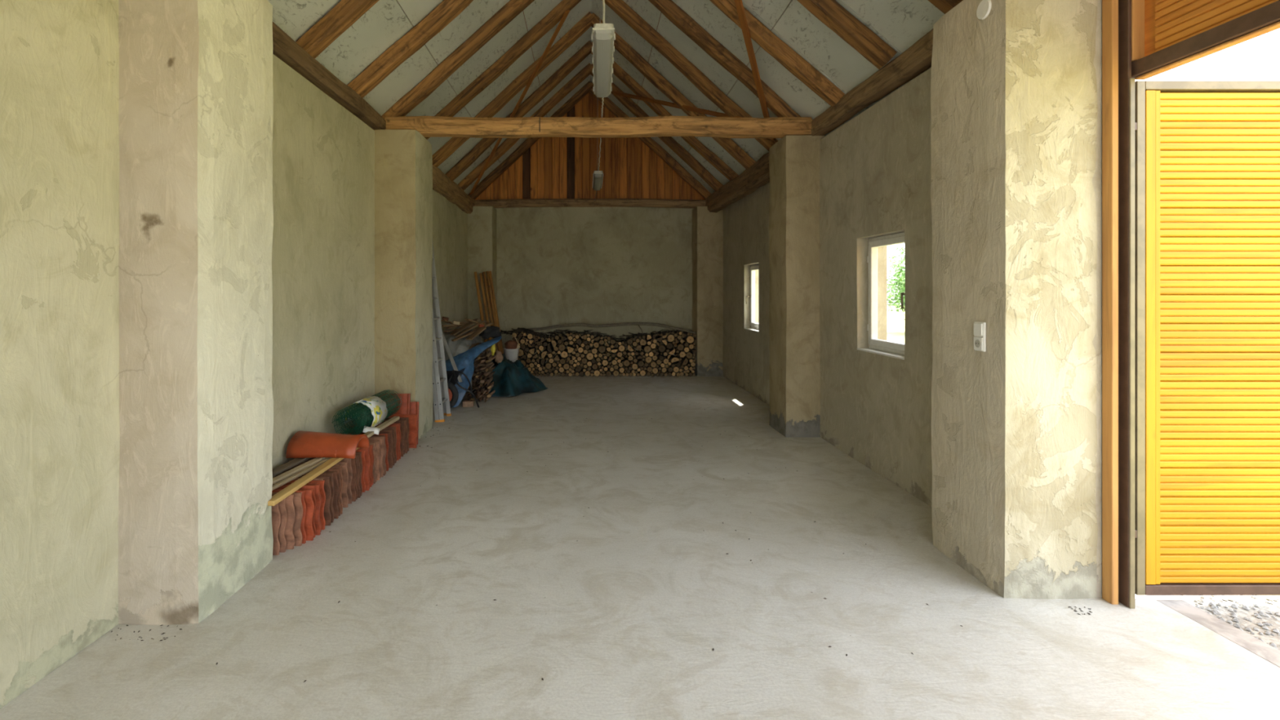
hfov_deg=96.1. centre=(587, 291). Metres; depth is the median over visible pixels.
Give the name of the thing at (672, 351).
log
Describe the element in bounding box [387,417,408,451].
tile
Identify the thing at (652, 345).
log
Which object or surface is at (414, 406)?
tile
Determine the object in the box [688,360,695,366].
log
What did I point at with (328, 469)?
tile
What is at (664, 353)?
log
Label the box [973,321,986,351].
socket
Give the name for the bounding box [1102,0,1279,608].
door frame
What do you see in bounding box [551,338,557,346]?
log
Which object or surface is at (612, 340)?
log
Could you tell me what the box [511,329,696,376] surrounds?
firewood
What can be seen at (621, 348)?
log
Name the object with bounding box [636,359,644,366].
log
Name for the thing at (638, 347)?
log
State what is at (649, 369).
log
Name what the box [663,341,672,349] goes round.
log
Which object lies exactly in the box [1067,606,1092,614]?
crumbs
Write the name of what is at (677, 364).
log
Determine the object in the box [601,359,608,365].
log
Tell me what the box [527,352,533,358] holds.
log
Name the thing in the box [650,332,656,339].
log
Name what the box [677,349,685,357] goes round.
log
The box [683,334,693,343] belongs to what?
log
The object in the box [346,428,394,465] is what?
tile
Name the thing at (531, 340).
log
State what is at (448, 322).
scrap lath
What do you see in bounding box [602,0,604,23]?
power cable
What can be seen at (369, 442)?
tile
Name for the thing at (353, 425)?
tile
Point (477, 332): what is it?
scrap lath
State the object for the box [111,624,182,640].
crumbs
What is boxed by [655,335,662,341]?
log
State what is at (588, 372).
log
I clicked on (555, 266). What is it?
wall
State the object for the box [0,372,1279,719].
floor
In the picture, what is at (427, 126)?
tie beam
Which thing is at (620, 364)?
log
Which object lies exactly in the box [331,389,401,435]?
roll
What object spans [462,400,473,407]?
brick
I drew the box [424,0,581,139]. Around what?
rafter
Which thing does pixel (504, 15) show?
rafter
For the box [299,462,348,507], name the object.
tile
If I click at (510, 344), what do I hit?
cloth
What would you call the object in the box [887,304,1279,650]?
ground
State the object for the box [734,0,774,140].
brace
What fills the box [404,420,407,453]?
tile
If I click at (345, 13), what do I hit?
rafter
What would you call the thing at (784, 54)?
rafter
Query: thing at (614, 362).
log
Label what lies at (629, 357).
log
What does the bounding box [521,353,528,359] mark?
log
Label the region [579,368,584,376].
log
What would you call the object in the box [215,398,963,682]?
crumbs
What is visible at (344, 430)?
tile
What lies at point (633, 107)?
rafter
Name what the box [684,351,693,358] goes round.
log
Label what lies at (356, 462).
tile
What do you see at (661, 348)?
log
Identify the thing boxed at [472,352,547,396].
tarpaulin
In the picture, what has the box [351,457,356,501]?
tile
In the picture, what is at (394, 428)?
tile
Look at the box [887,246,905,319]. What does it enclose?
tree
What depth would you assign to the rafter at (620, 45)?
8.26 m
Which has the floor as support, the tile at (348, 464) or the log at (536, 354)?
the tile at (348, 464)
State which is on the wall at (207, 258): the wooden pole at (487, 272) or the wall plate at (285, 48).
the wall plate at (285, 48)
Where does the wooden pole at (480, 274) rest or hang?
on the floor
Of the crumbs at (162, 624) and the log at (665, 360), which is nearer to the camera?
the crumbs at (162, 624)
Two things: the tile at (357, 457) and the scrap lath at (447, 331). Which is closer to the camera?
the tile at (357, 457)
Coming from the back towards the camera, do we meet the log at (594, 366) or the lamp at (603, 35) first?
the log at (594, 366)
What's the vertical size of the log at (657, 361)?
0.098 m
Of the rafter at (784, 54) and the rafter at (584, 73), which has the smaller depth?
the rafter at (784, 54)
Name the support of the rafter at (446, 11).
on the wall plate at (285, 48)
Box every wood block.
[441,316,448,320]
[452,320,459,324]
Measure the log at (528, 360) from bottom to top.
0.093 m
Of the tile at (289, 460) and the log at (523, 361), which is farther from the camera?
the log at (523, 361)
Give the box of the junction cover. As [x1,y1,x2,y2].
[976,0,991,19]
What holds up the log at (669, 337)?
on the log at (669, 345)
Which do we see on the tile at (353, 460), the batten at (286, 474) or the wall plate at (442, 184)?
the batten at (286, 474)
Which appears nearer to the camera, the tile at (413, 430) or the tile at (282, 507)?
the tile at (282, 507)
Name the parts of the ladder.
rail, rail, rail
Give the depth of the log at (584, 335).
10.80 m
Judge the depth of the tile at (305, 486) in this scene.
3.71 m
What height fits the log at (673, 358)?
0.118 m
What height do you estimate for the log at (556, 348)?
0.091 m
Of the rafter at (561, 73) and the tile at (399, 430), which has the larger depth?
the rafter at (561, 73)
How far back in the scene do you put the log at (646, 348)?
10.75 m
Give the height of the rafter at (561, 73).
2.310 m
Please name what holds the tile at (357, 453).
on the floor
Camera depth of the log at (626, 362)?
10.80 m
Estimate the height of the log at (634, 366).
0.125 m
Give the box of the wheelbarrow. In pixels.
[432,368,479,408]
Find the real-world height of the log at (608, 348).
0.097 m
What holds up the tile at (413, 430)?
on the floor
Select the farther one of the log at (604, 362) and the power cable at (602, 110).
the log at (604, 362)
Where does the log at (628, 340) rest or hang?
on the log at (629, 348)
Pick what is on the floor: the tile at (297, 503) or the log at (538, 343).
the tile at (297, 503)
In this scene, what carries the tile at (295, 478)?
on the floor
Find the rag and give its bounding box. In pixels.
[479,325,502,339]
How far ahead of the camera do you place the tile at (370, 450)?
4.68 m
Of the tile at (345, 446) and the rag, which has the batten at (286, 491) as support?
the tile at (345, 446)
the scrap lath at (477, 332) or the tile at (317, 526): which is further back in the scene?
the scrap lath at (477, 332)
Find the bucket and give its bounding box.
[503,347,519,361]
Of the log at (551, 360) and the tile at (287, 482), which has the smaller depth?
the tile at (287, 482)
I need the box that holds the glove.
[494,350,503,363]
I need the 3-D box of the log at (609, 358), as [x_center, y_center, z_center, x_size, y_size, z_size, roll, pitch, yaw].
[0.421,1.267,11.014,0.074,0.110,0.438,0,0,0]
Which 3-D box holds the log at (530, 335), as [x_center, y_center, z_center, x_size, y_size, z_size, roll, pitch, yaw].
[-1.079,0.851,11.007,0.104,0.107,0.429,0,0,0]
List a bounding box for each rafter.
[295,0,378,58]
[346,0,473,97]
[381,0,534,119]
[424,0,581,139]
[431,12,594,167]
[444,40,592,182]
[457,63,593,190]
[467,81,593,199]
[589,82,711,199]
[590,63,723,191]
[591,13,755,168]
[591,41,738,181]
[601,0,778,151]
[648,0,800,117]
[709,0,844,106]
[796,0,897,69]
[928,0,962,14]
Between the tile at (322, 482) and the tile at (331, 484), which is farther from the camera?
the tile at (331, 484)
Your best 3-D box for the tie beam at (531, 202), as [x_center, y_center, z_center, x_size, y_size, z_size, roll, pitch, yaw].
[0.100,-1.681,10.979,4.601,0.196,0.177,0,0,0]
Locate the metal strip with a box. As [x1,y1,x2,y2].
[442,332,462,382]
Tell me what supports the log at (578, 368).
on the log
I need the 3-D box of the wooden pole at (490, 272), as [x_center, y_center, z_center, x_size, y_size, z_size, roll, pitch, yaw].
[-1.631,0.616,10.455,0.416,1.977,0.056,0,0,31]
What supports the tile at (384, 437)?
on the floor
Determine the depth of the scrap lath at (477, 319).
8.73 m
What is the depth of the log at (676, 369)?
10.79 m
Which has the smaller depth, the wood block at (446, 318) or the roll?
the roll
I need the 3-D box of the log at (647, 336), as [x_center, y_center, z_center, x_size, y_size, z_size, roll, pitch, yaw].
[1.167,0.869,11.024,0.090,0.108,0.436,0,0,-1]
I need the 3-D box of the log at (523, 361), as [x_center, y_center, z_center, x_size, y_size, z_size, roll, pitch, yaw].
[-1.223,1.362,10.978,0.149,0.144,0.435,0,0,0]
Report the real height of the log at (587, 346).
0.106 m
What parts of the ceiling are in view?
panel, panel, panel, panel, panel, panel, panel, panel, panel, panel, panel, panel, panel, panel, panel, panel, panel, panel, panel, panel, panel, panel, panel, panel, panel, panel, panel, panel, panel, panel, panel, panel, panel, panel, panel, panel, panel, panel, panel, panel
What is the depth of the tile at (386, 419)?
5.69 m
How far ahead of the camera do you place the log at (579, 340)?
10.81 m
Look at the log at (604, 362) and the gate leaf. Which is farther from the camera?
the log at (604, 362)
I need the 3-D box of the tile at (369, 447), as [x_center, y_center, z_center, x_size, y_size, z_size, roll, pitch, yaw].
[-1.980,1.433,4.641,0.432,0.334,0.046,0,0,-1]
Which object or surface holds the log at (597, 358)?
on the log
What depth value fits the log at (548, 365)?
10.77 m
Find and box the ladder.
[431,235,451,422]
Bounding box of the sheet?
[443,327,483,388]
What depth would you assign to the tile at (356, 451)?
4.53 m
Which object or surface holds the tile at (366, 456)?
on the floor
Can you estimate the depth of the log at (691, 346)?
10.75 m
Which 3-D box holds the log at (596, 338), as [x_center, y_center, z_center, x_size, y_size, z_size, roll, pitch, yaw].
[0.179,0.883,10.997,0.122,0.096,0.455,0,0,0]
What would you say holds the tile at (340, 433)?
on the floor
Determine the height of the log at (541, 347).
0.107 m
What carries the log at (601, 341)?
on the log at (602, 348)
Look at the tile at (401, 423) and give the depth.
5.53 m
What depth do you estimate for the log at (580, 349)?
10.80 m
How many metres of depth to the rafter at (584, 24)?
8.25 m
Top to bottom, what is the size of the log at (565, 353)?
0.146 m
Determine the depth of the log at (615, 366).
10.81 m
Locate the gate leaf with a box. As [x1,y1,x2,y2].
[1134,80,1279,595]
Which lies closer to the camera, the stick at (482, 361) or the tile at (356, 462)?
the tile at (356, 462)
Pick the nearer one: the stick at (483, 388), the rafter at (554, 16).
the rafter at (554, 16)
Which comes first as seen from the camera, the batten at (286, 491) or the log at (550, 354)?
the batten at (286, 491)
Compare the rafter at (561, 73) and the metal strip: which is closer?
the metal strip
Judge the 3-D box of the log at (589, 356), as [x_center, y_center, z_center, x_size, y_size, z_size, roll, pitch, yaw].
[0.049,1.225,11.032,0.145,0.143,0.441,0,0,-1]
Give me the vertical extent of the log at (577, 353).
0.087 m
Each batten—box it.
[268,447,359,506]
[272,457,310,477]
[272,457,328,484]
[272,457,332,490]
[364,416,399,437]
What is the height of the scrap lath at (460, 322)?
0.023 m
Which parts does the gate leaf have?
rail, rail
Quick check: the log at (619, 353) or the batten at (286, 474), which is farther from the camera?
the log at (619, 353)
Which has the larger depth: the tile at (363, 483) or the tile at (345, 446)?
the tile at (363, 483)
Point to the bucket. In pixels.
(511, 354)
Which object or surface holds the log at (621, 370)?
on the log
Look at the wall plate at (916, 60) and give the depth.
4.86 m
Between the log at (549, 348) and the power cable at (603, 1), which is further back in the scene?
the log at (549, 348)
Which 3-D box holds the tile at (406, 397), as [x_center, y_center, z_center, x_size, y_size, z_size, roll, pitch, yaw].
[-2.000,1.331,5.922,0.320,0.539,0.096,0,0,0]
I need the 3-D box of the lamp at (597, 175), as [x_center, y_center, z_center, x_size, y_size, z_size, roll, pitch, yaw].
[0.170,-1.818,9.485,0.166,0.100,1.278,0,0,0]
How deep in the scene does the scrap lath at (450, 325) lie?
8.60 m
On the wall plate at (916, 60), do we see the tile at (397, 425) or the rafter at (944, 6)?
the rafter at (944, 6)
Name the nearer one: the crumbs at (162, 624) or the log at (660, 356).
the crumbs at (162, 624)
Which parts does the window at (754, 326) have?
sill, sash, frame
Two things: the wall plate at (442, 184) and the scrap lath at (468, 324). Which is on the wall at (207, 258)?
the wall plate at (442, 184)
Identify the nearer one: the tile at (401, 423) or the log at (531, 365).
the tile at (401, 423)
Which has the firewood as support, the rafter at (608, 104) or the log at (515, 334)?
the log at (515, 334)
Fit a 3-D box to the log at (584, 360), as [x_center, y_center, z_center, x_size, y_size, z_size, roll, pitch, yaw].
[-0.056,1.312,11.003,0.114,0.120,0.436,0,0,0]
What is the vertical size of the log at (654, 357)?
0.110 m
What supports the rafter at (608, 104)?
on the tie beam at (531, 202)
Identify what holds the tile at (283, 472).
on the floor
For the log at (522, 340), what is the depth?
10.81 m
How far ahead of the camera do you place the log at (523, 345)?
10.77 m
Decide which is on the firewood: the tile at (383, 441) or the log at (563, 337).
the log at (563, 337)
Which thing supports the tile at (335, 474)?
on the floor
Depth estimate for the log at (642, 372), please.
10.80 m
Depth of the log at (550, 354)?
10.77 m
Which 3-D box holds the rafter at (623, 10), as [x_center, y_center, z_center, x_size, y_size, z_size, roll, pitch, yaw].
[1.245,-2.899,7.351,2.482,2.270,0.169,0,0,0]
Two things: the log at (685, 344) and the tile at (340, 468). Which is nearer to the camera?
the tile at (340, 468)
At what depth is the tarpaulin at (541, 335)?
10.92 m
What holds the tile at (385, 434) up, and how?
on the floor
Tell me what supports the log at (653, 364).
on the log at (655, 370)
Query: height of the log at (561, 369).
0.108 m
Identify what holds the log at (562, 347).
on the log at (565, 353)
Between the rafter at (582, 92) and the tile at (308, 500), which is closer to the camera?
the tile at (308, 500)
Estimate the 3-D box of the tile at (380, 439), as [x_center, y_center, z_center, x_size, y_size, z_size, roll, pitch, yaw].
[-1.976,1.431,4.932,0.432,0.339,0.046,0,0,0]
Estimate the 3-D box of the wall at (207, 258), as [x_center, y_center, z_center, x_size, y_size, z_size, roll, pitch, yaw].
[-2.163,-0.055,4.550,0.774,3.310,14.100,0,0,0]
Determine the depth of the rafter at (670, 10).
6.40 m
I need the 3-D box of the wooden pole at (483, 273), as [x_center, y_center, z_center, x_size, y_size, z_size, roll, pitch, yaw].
[-1.724,0.623,10.394,0.449,1.965,0.062,0,0,32]
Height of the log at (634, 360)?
0.091 m
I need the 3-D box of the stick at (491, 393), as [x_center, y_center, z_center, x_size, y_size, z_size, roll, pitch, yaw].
[-1.415,1.514,8.491,0.044,0.044,0.464,0,0,2]
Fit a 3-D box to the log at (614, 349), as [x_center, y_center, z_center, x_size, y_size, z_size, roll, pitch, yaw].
[0.507,1.128,11.024,0.128,0.070,0.440,0,0,0]
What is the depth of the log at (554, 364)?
10.78 m
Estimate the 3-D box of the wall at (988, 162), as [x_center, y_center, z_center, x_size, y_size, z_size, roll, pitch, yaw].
[2.442,-0.055,7.288,0.775,3.310,8.624,0,0,0]
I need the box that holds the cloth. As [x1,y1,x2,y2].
[504,340,517,349]
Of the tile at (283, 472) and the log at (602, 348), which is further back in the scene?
the log at (602, 348)
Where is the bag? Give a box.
[490,343,496,355]
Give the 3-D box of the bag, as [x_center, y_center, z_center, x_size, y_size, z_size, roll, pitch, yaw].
[-1.413,0.868,8.619,0.072,0.191,0.115,0,0,13]
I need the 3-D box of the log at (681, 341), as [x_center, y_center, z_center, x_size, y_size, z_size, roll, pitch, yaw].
[1.787,0.944,10.974,0.099,0.096,0.453,0,0,0]
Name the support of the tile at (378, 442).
on the floor
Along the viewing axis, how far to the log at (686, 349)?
10.77 m
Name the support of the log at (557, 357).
on the firewood
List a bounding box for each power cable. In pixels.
[597,97,604,170]
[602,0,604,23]
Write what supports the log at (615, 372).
on the floor
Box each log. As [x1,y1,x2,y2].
[511,332,519,337]
[518,333,524,339]
[518,347,524,356]
[520,337,525,343]
[520,342,526,349]
[520,358,527,366]
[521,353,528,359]
[524,346,531,351]
[526,356,532,363]
[527,333,533,338]
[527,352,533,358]
[528,337,534,344]
[528,346,536,354]
[528,361,535,368]
[532,352,539,358]
[536,338,541,345]
[538,343,545,351]
[540,355,546,365]
[541,348,548,359]
[542,339,549,346]
[545,361,552,368]
[546,342,553,352]
[547,352,553,358]
[548,356,554,363]
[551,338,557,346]
[551,360,557,367]
[553,344,559,351]
[553,353,560,360]
[558,342,566,351]
[559,364,564,372]
[560,334,567,341]
[560,348,568,358]
[560,356,565,364]
[563,360,569,369]
[564,339,568,345]
[567,343,574,353]
[568,334,573,340]
[568,356,573,364]
[575,350,580,356]
[575,364,581,372]
[576,336,582,344]
[577,344,583,352]
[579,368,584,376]
[580,333,586,340]
[581,355,587,364]
[582,346,587,354]
[585,342,590,350]
[585,368,590,376]
[586,351,593,359]
[586,359,591,366]
[591,346,597,354]
[591,362,598,369]
[593,335,599,340]
[593,340,599,347]
[593,368,599,376]
[595,355,600,361]
[597,343,605,353]
[599,338,604,345]
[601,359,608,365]
[605,345,610,351]
[605,368,611,376]
[606,355,611,361]
[609,337,615,344]
[610,347,617,352]
[610,357,617,364]
[612,368,618,376]
[613,364,618,369]
[615,350,622,357]
[617,342,624,351]
[617,361,622,367]
[618,366,624,373]
[622,357,630,366]
[626,337,632,344]
[626,343,634,351]
[626,355,633,360]
[630,361,638,369]
[631,341,637,346]
[632,355,637,363]
[635,342,641,351]
[635,353,643,359]
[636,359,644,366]
[638,368,645,376]
[639,337,646,345]
[641,343,650,352]
[644,333,651,340]
[644,355,652,363]
[646,365,652,372]
[647,351,653,356]
[648,342,656,348]
[648,359,656,368]
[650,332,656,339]
[650,354,657,360]
[650,366,657,373]
[654,357,661,364]
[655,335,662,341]
[656,343,666,351]
[657,353,664,359]
[657,370,663,376]
[659,365,666,373]
[661,338,666,345]
[661,351,667,355]
[662,356,668,364]
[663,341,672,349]
[665,333,674,342]
[665,366,673,372]
[668,347,675,354]
[668,355,679,363]
[670,364,679,372]
[674,342,684,351]
[674,360,680,366]
[675,333,681,339]
[676,338,684,343]
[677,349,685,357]
[680,356,688,365]
[682,342,688,346]
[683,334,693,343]
[683,345,688,352]
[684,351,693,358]
[686,342,693,349]
[688,348,696,353]
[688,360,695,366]
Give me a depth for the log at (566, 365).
10.75 m
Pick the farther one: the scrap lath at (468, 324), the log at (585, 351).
the log at (585, 351)
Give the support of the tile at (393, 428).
on the floor
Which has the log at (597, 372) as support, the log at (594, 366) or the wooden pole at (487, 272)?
the log at (594, 366)
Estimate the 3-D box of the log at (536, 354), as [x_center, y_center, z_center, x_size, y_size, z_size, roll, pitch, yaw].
[-0.987,1.217,10.990,0.106,0.099,0.440,0,0,-1]
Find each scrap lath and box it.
[441,320,462,325]
[441,323,466,326]
[443,328,457,332]
[446,318,479,328]
[449,320,477,335]
[451,325,486,341]
[453,320,484,337]
[459,321,488,323]
[464,318,488,327]
[466,327,486,340]
[472,322,493,330]
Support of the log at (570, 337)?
on the log
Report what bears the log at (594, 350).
on the log
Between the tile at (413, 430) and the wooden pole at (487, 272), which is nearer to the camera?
the tile at (413, 430)
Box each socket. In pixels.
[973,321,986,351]
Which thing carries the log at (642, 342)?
on the log at (646, 348)
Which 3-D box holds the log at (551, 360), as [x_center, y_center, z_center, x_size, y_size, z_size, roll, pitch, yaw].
[-0.674,1.304,10.966,0.100,0.099,0.429,0,0,0]
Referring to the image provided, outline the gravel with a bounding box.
[1178,595,1279,648]
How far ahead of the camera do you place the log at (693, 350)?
10.79 m
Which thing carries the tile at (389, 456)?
on the floor
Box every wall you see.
[0,0,497,708]
[475,92,705,370]
[692,0,1102,599]
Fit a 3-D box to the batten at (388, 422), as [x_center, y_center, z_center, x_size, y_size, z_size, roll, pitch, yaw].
[-1.863,1.224,5.085,0.051,0.031,1.070,0,-2,0]
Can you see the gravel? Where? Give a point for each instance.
(1233, 605)
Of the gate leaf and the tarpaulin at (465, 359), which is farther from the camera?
the tarpaulin at (465, 359)
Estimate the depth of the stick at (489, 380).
8.34 m
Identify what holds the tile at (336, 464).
on the floor
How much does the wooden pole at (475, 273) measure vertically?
1.962 m
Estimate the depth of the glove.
8.95 m
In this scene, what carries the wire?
hanging from the ceiling
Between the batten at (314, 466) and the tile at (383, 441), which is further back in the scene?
the tile at (383, 441)
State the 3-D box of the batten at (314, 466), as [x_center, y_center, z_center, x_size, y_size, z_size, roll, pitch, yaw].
[-1.970,1.246,3.835,0.028,0.022,1.040,0,0,8]
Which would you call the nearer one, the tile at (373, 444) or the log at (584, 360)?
the tile at (373, 444)
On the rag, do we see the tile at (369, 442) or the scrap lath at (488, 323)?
the scrap lath at (488, 323)
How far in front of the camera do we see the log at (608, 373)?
10.76 m
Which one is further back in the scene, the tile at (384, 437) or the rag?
the rag
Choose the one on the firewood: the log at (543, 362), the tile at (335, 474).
the log at (543, 362)
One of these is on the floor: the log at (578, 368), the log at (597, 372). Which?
the log at (597, 372)
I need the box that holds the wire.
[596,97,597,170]
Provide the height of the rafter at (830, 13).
2.209 m
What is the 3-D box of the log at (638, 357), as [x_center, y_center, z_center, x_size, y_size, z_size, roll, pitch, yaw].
[0.991,1.251,11.015,0.116,0.078,0.444,0,0,0]
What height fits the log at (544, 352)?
0.158 m
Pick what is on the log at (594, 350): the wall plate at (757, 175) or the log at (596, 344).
the log at (596, 344)
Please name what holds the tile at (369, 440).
on the floor
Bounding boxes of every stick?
[464,393,471,399]
[480,356,487,363]
[480,385,487,392]
[487,375,493,382]
[487,390,495,397]
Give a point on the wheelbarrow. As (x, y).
(452, 375)
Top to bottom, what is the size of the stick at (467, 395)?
0.049 m
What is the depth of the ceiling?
6.20 m
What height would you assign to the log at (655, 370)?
0.123 m
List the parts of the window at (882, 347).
sill, sash, handle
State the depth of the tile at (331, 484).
3.96 m
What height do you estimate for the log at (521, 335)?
0.112 m
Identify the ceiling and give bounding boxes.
[267,0,944,194]
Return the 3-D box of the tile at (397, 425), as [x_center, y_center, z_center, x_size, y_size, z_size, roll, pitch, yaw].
[-2.000,1.430,5.424,0.432,0.340,0.046,0,-1,0]
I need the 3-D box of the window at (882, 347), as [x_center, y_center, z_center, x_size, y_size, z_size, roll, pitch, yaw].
[2.629,0.027,5.011,0.166,1.050,0.808,0,0,0]
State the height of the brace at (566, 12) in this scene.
1.831 m
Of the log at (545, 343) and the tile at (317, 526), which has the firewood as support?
the log at (545, 343)
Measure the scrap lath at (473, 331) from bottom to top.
0.202 m
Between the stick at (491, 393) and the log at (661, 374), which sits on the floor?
the log at (661, 374)
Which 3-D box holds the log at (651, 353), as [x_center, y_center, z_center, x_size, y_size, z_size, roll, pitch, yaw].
[1.199,1.182,10.980,0.094,0.097,0.437,0,0,0]
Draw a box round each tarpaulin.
[445,336,502,407]
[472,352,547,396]
[500,327,681,343]
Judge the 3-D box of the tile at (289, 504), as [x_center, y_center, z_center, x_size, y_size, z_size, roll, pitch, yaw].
[-2.036,1.429,3.557,0.432,0.342,0.045,0,-2,1]
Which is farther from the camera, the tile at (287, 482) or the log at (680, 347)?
the log at (680, 347)
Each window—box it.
[744,263,759,332]
[857,231,905,359]
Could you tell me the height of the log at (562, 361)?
0.112 m
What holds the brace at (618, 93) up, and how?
attached to the rafter at (623, 10)
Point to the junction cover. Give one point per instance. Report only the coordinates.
(984, 8)
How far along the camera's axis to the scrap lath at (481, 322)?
8.54 m
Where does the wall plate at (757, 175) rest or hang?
on the wall at (988, 162)
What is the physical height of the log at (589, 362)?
0.098 m
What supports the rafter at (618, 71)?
on the wall plate at (757, 175)
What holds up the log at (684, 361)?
on the log
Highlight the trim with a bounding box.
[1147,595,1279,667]
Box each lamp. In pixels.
[591,23,615,97]
[592,170,603,191]
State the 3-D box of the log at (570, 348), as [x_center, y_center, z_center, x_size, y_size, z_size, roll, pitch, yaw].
[-0.312,1.094,10.976,0.128,0.137,0.433,0,0,1]
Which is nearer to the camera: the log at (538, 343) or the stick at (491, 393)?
the stick at (491, 393)
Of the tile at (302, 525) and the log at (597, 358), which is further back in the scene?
the log at (597, 358)
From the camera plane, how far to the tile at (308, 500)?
3.67 m
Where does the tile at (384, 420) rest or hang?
on the floor
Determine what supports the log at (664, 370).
on the firewood
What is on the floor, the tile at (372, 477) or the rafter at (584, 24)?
the tile at (372, 477)
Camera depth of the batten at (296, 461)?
4.07 m
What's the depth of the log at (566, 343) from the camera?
10.77 m
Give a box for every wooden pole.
[474,271,488,357]
[479,273,493,357]
[482,271,497,354]
[486,271,501,351]
[488,271,503,353]
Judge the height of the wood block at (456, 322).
0.072 m
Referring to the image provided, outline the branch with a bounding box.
[501,322,696,333]
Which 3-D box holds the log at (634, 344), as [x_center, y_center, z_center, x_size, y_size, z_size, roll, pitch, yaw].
[0.895,0.994,11.004,0.096,0.096,0.425,0,0,0]
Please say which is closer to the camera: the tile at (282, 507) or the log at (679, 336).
the tile at (282, 507)
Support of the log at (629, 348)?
on the log
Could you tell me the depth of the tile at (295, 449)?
4.22 m
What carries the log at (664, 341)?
on the log at (661, 348)
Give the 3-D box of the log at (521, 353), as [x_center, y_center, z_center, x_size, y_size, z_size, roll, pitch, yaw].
[-1.258,1.147,10.979,0.142,0.152,0.446,0,0,0]
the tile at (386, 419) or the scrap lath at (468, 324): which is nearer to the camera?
the tile at (386, 419)
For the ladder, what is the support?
on the floor
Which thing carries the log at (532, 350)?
on the log at (529, 355)
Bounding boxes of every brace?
[469,9,569,195]
[612,90,742,117]
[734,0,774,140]
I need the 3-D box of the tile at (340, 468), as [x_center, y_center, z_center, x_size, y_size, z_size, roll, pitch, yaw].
[-1.977,1.431,4.114,0.432,0.338,0.046,0,-1,-1]
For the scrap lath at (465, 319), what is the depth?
8.65 m
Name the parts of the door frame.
timber post, steel post, board post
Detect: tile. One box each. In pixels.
[271,502,280,555]
[272,490,306,543]
[272,492,302,546]
[272,493,295,549]
[273,475,331,525]
[273,488,314,540]
[275,484,316,537]
[276,472,333,522]
[277,497,287,552]
[281,463,342,502]
[283,471,334,520]
[284,471,338,518]
[284,484,320,535]
[285,482,321,531]
[286,437,336,457]
[286,468,341,515]
[288,460,348,494]
[288,480,325,529]
[291,431,369,458]
[291,466,342,514]
[293,457,352,503]
[293,478,323,479]
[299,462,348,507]
[340,432,389,466]
[344,430,393,460]
[344,431,392,468]
[344,433,388,471]
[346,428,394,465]
[348,426,396,462]
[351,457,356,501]
[352,425,397,462]
[355,449,365,492]
[355,451,363,493]
[355,452,362,496]
[355,455,358,499]
[356,455,360,497]
[357,448,369,490]
[367,417,408,452]
[367,423,400,458]
[368,437,383,476]
[368,440,380,479]
[368,440,381,479]
[368,441,377,482]
[368,444,372,487]
[368,447,370,488]
[369,436,385,475]
[369,443,376,484]
[371,435,385,436]
[371,444,373,484]
[376,424,399,460]
[381,393,410,416]
[382,422,403,457]
[383,420,404,454]
[384,436,386,474]
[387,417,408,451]
[389,413,417,448]
[393,428,395,463]
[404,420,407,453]
[409,401,418,444]
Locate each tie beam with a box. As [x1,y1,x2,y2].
[384,115,812,138]
[474,198,705,208]
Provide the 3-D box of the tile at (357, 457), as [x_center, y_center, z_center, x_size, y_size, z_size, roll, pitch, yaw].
[-1.979,1.434,4.438,0.432,0.332,0.046,0,1,0]
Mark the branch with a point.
(621, 323)
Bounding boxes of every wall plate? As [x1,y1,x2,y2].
[272,22,386,129]
[431,164,474,213]
[705,134,810,213]
[810,28,933,135]
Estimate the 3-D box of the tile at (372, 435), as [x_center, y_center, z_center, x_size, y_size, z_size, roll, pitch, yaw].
[-1.997,1.433,5.051,0.432,0.334,0.046,0,0,1]
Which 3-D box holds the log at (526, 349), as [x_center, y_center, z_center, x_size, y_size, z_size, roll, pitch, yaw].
[-1.135,1.095,10.990,0.082,0.083,0.438,0,0,0]
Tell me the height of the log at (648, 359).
0.130 m
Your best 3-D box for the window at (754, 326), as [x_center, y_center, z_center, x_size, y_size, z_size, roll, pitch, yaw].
[2.629,0.092,8.920,0.166,1.040,0.780,0,0,0]

